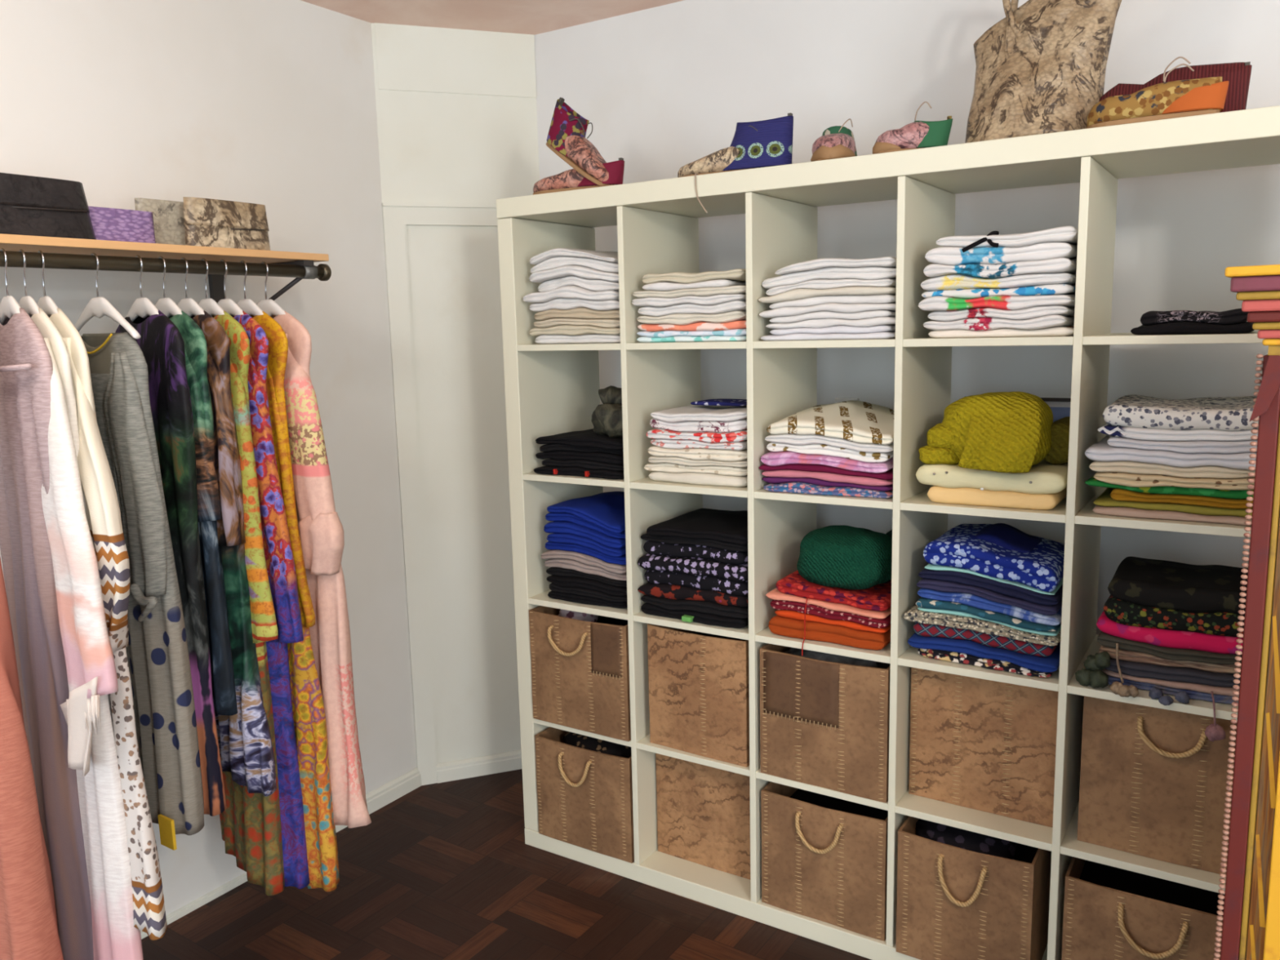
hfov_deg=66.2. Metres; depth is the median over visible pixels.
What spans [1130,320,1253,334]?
blouse
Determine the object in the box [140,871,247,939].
trim
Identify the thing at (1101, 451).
shirt
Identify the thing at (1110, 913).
storage box
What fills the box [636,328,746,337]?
shirt
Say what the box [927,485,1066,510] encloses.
sweater
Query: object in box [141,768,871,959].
floor
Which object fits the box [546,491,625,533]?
shirt
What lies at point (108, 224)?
clutch bag
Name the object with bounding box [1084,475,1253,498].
shirt
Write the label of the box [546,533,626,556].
shirt
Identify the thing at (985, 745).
storage box
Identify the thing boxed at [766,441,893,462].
shirt
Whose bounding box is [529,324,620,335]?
shirt
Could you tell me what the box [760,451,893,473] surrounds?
shirt
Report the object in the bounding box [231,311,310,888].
dress
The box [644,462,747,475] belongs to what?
shirt
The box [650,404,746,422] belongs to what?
shirt
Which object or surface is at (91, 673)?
dress
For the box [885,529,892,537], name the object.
sweater
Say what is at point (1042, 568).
shirt
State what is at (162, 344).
dress
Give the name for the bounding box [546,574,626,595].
shirt
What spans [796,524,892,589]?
sweater
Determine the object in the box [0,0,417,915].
wall
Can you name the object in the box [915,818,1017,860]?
crumpled cloth
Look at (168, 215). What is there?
clutch bag
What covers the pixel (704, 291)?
shirt
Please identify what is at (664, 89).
wall
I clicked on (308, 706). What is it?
dress
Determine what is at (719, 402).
scarf
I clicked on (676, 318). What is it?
shirt
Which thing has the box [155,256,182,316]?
clothes hanger
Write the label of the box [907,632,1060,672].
shirt
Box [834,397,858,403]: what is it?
wall socket
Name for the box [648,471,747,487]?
shirt
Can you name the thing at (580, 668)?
storage box
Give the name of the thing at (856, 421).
tunic
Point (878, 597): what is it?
scarf
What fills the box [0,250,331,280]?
rail
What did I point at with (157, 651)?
dress
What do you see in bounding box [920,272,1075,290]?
shirt
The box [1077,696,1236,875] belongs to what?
storage box
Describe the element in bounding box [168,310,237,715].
dress
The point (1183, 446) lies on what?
shirt
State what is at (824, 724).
storage box
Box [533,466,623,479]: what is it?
trousers
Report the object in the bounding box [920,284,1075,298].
shirt
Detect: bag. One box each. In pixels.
[0,172,96,239]
[88,205,155,243]
[134,197,185,244]
[182,196,270,250]
[591,385,622,438]
[964,0,1121,142]
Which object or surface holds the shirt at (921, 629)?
on the shirt at (1050, 664)
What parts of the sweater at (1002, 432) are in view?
draped panel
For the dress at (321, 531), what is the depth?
2.21 m
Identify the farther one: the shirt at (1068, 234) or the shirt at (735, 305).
the shirt at (735, 305)
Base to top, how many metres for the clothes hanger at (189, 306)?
0.205 m
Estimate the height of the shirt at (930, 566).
0.037 m
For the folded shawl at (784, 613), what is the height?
0.027 m
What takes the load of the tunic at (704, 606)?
on the tunic at (647, 608)
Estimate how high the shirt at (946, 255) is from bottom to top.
0.042 m
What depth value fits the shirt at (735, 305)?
2.37 m
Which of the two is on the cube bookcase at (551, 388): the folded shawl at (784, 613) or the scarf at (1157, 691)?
the scarf at (1157, 691)
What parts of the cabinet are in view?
moulding, moulding, moulding, moulding, moulding, moulding, moulding, moulding, moulding, post, cornice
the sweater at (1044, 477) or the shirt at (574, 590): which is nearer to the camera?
the sweater at (1044, 477)
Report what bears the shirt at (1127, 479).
on the shirt at (1228, 494)
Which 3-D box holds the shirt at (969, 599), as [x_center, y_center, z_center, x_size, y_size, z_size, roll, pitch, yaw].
[0.804,0.250,2.192,0.294,0.048,0.273,4,10,32]
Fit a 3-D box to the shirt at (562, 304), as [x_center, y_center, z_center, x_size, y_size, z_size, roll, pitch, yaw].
[-0.104,-0.476,2.666,0.300,0.045,0.274,4,10,32]
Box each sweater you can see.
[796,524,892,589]
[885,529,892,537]
[915,459,1067,493]
[918,391,1053,472]
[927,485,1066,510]
[1043,416,1070,464]
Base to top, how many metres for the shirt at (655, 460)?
0.027 m
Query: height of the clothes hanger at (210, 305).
0.205 m
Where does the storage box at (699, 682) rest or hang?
on the cube bookcase at (551, 388)
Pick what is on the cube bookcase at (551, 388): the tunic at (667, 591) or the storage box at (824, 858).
the storage box at (824, 858)
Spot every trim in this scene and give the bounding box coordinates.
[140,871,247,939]
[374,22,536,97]
[382,202,497,226]
[383,224,438,785]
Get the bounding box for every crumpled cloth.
[563,732,631,758]
[783,647,890,669]
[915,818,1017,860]
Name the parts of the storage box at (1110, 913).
rope handle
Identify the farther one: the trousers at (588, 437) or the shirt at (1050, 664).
the trousers at (588, 437)
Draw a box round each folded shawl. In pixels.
[768,597,890,655]
[775,609,890,632]
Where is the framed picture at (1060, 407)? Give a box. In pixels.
[1040,397,1071,422]
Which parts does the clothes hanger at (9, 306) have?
arm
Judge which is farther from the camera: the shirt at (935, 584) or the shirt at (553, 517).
the shirt at (553, 517)
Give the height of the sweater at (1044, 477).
0.051 m
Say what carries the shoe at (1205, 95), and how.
on the cube bookcase at (551, 388)
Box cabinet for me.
[1213,264,1279,959]
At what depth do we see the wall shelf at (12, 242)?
2.02 m
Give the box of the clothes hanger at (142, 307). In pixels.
[125,254,158,321]
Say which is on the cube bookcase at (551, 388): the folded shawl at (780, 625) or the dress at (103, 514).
the folded shawl at (780, 625)
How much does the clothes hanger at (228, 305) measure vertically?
0.205 m
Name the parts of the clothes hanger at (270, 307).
arm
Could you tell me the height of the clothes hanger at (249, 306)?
0.205 m
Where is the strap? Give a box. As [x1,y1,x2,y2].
[694,173,707,213]
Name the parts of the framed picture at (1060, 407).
frame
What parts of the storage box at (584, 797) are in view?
rope handle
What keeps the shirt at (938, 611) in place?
on the shirt at (913, 614)
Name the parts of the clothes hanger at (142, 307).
arm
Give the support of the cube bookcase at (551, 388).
on the floor
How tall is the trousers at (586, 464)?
0.029 m
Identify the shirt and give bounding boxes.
[522,285,619,302]
[528,265,618,283]
[528,297,619,311]
[529,248,617,264]
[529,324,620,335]
[530,256,618,273]
[533,317,619,328]
[534,307,619,320]
[534,333,620,343]
[537,275,618,292]
[541,549,626,573]
[543,521,626,548]
[544,558,626,580]
[545,512,625,538]
[545,541,626,564]
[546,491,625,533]
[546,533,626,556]
[546,567,626,586]
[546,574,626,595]
[547,591,627,608]
[549,582,626,601]
[631,293,746,306]
[632,284,746,297]
[636,311,746,324]
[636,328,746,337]
[636,334,746,342]
[637,300,746,316]
[637,320,746,331]
[642,268,746,284]
[642,279,746,290]
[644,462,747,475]
[646,428,746,443]
[647,445,746,461]
[647,455,747,467]
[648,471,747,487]
[649,417,746,432]
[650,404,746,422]
[650,438,746,450]
[758,286,896,303]
[759,302,895,318]
[759,463,893,479]
[760,331,895,340]
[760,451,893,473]
[761,266,896,288]
[761,470,893,485]
[762,476,893,491]
[763,481,893,497]
[764,433,893,452]
[765,278,896,296]
[765,316,895,328]
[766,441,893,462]
[768,294,895,309]
[768,310,895,323]
[769,324,895,335]
[774,256,896,275]
[902,604,1061,645]
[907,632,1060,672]
[912,622,1060,657]
[915,596,1061,631]
[916,577,1062,615]
[917,587,1062,625]
[917,607,1061,635]
[918,293,1075,311]
[918,568,1062,605]
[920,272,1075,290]
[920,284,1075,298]
[923,257,1076,278]
[923,315,1074,330]
[923,524,1064,591]
[924,242,1077,265]
[924,563,1062,595]
[928,305,1075,321]
[928,325,1074,337]
[936,226,1078,252]
[974,523,1042,552]
[1084,435,1256,470]
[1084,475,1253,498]
[1088,460,1255,478]
[1092,505,1251,525]
[1093,471,1254,489]
[1093,487,1252,516]
[1097,423,1257,440]
[1102,394,1258,431]
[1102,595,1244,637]
[1106,435,1257,453]
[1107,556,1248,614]
[1110,488,1253,508]
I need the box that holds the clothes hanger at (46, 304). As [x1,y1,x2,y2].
[36,249,57,316]
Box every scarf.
[557,608,598,622]
[690,398,746,406]
[765,587,891,618]
[770,600,891,628]
[776,570,891,611]
[917,648,1053,677]
[1075,631,1241,688]
[1096,610,1243,653]
[1098,643,1240,697]
[1101,670,1239,705]
[1102,668,1239,742]
[1105,657,1240,687]
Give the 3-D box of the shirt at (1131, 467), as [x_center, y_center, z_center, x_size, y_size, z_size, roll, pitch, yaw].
[1.080,-0.036,1.968,0.291,0.030,0.280,4,10,32]
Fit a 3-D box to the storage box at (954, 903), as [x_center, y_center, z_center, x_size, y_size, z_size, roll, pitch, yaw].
[0.795,0.932,2.299,0.292,0.300,0.354,4,10,32]
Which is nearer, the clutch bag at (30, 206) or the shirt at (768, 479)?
the clutch bag at (30, 206)
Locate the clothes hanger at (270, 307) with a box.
[257,261,285,315]
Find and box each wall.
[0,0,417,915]
[370,22,539,763]
[533,0,1279,635]
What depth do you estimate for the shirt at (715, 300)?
2.36 m
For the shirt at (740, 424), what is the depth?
2.40 m
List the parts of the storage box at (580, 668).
rope handle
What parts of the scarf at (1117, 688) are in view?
cord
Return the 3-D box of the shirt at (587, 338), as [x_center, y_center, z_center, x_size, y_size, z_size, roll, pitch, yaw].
[-0.094,-0.390,2.682,0.293,0.026,0.279,4,10,32]
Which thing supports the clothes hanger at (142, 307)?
hanging from the rail
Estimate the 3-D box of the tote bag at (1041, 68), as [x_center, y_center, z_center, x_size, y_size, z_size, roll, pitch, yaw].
[0.817,-0.873,1.966,0.317,0.403,0.167,6,11,39]
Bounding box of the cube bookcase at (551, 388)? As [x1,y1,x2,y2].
[496,105,1279,959]
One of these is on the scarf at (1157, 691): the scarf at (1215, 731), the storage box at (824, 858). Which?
the scarf at (1215, 731)
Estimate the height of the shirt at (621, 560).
0.053 m
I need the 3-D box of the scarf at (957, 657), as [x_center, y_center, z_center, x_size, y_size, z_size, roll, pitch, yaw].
[0.802,0.369,2.214,0.282,0.033,0.282,4,10,32]
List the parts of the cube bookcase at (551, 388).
shelf, shelf, shelf, shelf, shelf, shelf, shelf, shelf, shelf, shelf, shelf, shelf, shelf, shelf, shelf, shelf, shelf, shelf, shelf, shelf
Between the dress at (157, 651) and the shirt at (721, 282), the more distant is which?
the shirt at (721, 282)
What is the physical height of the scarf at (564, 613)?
0.074 m
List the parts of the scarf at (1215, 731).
cord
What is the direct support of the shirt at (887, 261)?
on the shirt at (828, 273)
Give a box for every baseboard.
[335,767,421,832]
[436,750,522,782]
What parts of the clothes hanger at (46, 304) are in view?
arm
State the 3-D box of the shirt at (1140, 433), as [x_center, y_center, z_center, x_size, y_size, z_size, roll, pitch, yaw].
[1.093,-0.104,1.955,0.296,0.031,0.272,4,10,32]
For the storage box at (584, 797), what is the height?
0.300 m
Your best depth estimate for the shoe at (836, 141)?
2.15 m
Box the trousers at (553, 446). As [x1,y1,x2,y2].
[539,443,623,454]
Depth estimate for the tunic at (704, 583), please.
2.47 m
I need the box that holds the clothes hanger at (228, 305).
[217,259,243,315]
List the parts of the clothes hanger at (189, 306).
arm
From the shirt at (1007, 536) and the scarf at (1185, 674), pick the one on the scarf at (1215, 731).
the scarf at (1185, 674)
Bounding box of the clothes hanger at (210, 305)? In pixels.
[198,258,224,315]
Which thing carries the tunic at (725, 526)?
on the tunic at (728, 546)
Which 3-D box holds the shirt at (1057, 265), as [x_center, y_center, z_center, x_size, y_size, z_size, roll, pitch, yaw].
[0.781,-0.443,2.078,0.287,0.040,0.281,4,10,32]
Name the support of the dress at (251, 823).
hanging from the clothes hanger at (210, 305)
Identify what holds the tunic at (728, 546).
on the tunic at (652, 548)
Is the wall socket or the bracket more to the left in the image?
the bracket
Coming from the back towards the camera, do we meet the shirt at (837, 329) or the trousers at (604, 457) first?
the trousers at (604, 457)
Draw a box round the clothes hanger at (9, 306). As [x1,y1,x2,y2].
[0,248,20,324]
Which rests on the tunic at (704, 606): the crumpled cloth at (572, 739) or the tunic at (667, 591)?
the tunic at (667, 591)
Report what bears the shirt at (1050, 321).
on the shirt at (1062, 331)
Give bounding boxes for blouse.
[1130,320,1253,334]
[1140,308,1248,325]
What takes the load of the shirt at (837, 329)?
on the shirt at (886, 335)
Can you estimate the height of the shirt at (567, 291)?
0.047 m
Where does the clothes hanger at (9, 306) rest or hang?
hanging from the rail
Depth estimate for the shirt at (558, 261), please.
2.54 m
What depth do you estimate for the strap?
2.28 m
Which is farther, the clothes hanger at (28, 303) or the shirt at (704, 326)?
the shirt at (704, 326)
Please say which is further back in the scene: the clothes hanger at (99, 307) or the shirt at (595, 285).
the shirt at (595, 285)
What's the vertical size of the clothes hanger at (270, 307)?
0.205 m
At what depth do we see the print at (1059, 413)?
2.26 m
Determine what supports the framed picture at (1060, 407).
on the cube bookcase at (551, 388)
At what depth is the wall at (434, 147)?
3.15 m
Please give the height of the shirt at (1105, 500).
0.021 m
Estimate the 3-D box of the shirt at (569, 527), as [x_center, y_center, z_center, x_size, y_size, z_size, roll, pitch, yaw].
[-0.088,0.129,2.747,0.255,0.056,0.276,4,10,32]
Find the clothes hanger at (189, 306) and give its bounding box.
[177,257,204,316]
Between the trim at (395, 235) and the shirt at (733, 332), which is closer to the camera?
the shirt at (733, 332)
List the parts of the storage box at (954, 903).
rope handle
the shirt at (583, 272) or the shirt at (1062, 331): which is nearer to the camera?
the shirt at (1062, 331)
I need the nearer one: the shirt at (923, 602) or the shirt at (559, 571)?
the shirt at (923, 602)
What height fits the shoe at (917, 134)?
0.105 m
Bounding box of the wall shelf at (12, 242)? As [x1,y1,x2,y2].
[0,233,328,263]
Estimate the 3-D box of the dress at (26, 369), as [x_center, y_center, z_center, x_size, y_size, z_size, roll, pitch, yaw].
[-1.139,0.358,1.901,0.406,1.358,0.094,7,12,44]
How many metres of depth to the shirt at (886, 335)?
2.18 m
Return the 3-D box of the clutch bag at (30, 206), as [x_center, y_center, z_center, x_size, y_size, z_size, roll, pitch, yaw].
[-1.193,-0.519,1.869,0.070,0.119,0.305,4,10,32]
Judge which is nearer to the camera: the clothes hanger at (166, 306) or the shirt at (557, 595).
the clothes hanger at (166, 306)
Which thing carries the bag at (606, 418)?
on the trousers at (588, 437)
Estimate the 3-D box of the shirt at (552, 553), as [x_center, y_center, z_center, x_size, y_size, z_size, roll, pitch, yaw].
[-0.089,0.203,2.767,0.277,0.046,0.278,4,10,32]
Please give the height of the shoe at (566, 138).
0.237 m
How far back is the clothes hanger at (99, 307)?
1.92 m
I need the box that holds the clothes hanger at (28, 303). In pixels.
[18,248,39,317]
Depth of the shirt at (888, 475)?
2.23 m
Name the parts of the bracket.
arm, hook plate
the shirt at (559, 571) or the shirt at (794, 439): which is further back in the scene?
the shirt at (559, 571)
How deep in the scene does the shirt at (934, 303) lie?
1.97 m
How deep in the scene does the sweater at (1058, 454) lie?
2.07 m
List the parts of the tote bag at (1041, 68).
handle, handle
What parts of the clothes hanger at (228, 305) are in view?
arm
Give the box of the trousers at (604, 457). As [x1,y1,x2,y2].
[535,450,623,464]
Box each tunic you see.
[637,553,748,582]
[637,582,748,607]
[640,533,747,551]
[640,595,748,618]
[640,602,748,628]
[643,540,747,564]
[644,569,748,595]
[646,508,747,544]
[766,400,893,444]
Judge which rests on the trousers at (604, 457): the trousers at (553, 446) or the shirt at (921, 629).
the trousers at (553, 446)
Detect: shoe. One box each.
[533,157,624,195]
[546,97,608,186]
[677,112,793,177]
[810,118,857,161]
[872,101,952,154]
[1086,56,1229,128]
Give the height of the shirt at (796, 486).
0.024 m
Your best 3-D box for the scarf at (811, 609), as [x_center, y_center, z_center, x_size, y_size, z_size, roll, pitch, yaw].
[0.502,0.293,2.391,0.292,0.040,0.264,4,10,32]
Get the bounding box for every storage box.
[528,605,631,741]
[534,726,634,863]
[647,623,749,767]
[655,753,750,879]
[760,643,890,803]
[760,782,888,941]
[896,816,1051,959]
[909,666,1057,827]
[1061,857,1224,959]
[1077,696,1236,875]
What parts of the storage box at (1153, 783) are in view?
rope handle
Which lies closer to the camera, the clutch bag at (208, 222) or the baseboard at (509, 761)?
the clutch bag at (208, 222)
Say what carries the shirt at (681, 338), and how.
on the cube bookcase at (551, 388)
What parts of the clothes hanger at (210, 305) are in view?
arm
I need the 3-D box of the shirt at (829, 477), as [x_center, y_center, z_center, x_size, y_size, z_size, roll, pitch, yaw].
[0.487,-0.028,2.349,0.316,0.035,0.269,4,10,32]
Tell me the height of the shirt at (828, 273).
0.042 m
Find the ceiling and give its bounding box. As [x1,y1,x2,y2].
[300,0,684,35]
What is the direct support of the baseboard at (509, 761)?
attached to the wall at (434, 147)
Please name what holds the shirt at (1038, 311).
on the shirt at (1050, 321)
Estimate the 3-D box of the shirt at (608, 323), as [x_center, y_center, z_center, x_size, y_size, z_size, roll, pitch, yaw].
[-0.099,-0.428,2.667,0.289,0.032,0.277,4,10,32]
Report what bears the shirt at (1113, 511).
on the cube bookcase at (551, 388)
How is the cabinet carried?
on the floor
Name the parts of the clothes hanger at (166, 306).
arm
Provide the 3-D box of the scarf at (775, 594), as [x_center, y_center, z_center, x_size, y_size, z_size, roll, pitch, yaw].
[0.494,0.274,2.386,0.294,0.030,0.262,4,10,32]
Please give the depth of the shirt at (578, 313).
2.55 m
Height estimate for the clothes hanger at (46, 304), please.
0.205 m
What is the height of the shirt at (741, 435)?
0.036 m
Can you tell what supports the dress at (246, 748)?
hanging from the clothes hanger at (189, 306)
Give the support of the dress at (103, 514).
hanging from the clothes hanger at (46, 304)
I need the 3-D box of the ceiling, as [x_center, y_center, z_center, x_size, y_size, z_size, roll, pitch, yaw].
[-0.012,-0.913,-0.370,5.200,0.080,5.900,4,10,32]
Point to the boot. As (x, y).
(1237, 73)
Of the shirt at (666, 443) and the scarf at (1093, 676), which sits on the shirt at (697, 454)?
the shirt at (666, 443)
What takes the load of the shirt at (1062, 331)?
on the cube bookcase at (551, 388)
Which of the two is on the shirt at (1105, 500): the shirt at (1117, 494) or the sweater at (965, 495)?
the shirt at (1117, 494)
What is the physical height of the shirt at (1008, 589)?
0.058 m
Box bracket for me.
[208,260,317,302]
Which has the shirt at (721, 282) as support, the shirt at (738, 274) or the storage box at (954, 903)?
the shirt at (738, 274)
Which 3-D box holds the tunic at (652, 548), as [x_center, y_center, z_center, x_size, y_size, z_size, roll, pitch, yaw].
[0.201,0.164,2.578,0.301,0.047,0.277,4,10,32]
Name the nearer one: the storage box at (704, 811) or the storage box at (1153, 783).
the storage box at (1153, 783)
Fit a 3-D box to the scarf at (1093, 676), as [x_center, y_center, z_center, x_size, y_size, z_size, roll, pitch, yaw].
[1.078,0.358,2.009,0.308,0.107,0.282,4,10,32]
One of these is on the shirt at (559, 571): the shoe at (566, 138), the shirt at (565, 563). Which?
the shirt at (565, 563)
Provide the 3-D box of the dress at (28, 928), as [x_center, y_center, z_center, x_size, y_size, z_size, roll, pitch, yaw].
[-1.197,0.403,1.809,0.126,1.381,0.235,-9,12,-41]
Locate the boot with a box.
[1098,61,1252,112]
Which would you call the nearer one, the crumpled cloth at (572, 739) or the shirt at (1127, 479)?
the shirt at (1127, 479)
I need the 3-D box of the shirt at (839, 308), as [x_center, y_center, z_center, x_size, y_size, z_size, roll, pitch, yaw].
[0.481,-0.397,2.288,0.325,0.029,0.273,4,10,32]
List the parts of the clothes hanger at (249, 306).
arm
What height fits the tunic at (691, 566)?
0.048 m
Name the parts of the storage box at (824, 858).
rope handle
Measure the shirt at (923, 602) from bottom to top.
0.039 m
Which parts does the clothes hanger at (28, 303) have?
arm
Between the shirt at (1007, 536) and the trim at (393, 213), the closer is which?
the shirt at (1007, 536)
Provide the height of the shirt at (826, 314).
0.024 m
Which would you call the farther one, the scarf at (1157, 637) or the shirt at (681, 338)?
the shirt at (681, 338)
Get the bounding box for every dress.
[0,307,93,959]
[0,307,143,959]
[0,556,63,959]
[48,307,167,940]
[80,332,204,850]
[115,309,226,816]
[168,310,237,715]
[190,310,276,796]
[212,310,284,895]
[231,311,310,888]
[250,311,339,891]
[270,311,371,827]
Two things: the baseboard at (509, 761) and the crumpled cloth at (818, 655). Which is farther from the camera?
the baseboard at (509, 761)
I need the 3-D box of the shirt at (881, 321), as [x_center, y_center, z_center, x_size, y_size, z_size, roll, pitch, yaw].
[0.489,-0.367,2.295,0.311,0.025,0.277,4,10,32]
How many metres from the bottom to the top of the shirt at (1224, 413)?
0.052 m
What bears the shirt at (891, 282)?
on the shirt at (796, 294)
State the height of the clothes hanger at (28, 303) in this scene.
0.205 m
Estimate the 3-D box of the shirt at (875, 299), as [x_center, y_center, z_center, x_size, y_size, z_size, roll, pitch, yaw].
[0.489,-0.415,2.287,0.297,0.030,0.276,4,10,32]
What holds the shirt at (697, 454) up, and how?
on the shirt at (655, 460)
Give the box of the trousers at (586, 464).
[542,458,623,471]
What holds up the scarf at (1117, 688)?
on the scarf at (1185, 674)
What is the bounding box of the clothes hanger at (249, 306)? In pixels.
[236,260,263,315]
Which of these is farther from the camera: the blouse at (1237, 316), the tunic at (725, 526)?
the tunic at (725, 526)
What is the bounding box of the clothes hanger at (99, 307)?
[74,253,140,338]
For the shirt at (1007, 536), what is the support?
on the shirt at (1042, 568)
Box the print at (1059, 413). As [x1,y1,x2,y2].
[1050,407,1070,422]
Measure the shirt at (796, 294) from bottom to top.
0.032 m
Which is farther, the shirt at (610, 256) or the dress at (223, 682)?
the shirt at (610, 256)
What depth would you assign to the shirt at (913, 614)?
2.09 m
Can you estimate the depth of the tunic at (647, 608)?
2.47 m
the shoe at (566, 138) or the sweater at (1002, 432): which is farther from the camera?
the shoe at (566, 138)
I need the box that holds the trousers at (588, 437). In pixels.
[535,428,622,449]
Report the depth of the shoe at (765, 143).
2.26 m
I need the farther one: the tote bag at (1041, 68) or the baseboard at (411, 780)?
the baseboard at (411, 780)
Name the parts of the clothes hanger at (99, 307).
arm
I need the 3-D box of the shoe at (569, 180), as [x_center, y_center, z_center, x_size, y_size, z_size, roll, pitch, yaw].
[-0.161,-0.779,2.534,0.270,0.076,0.090,3,10,27]
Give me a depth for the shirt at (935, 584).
2.07 m

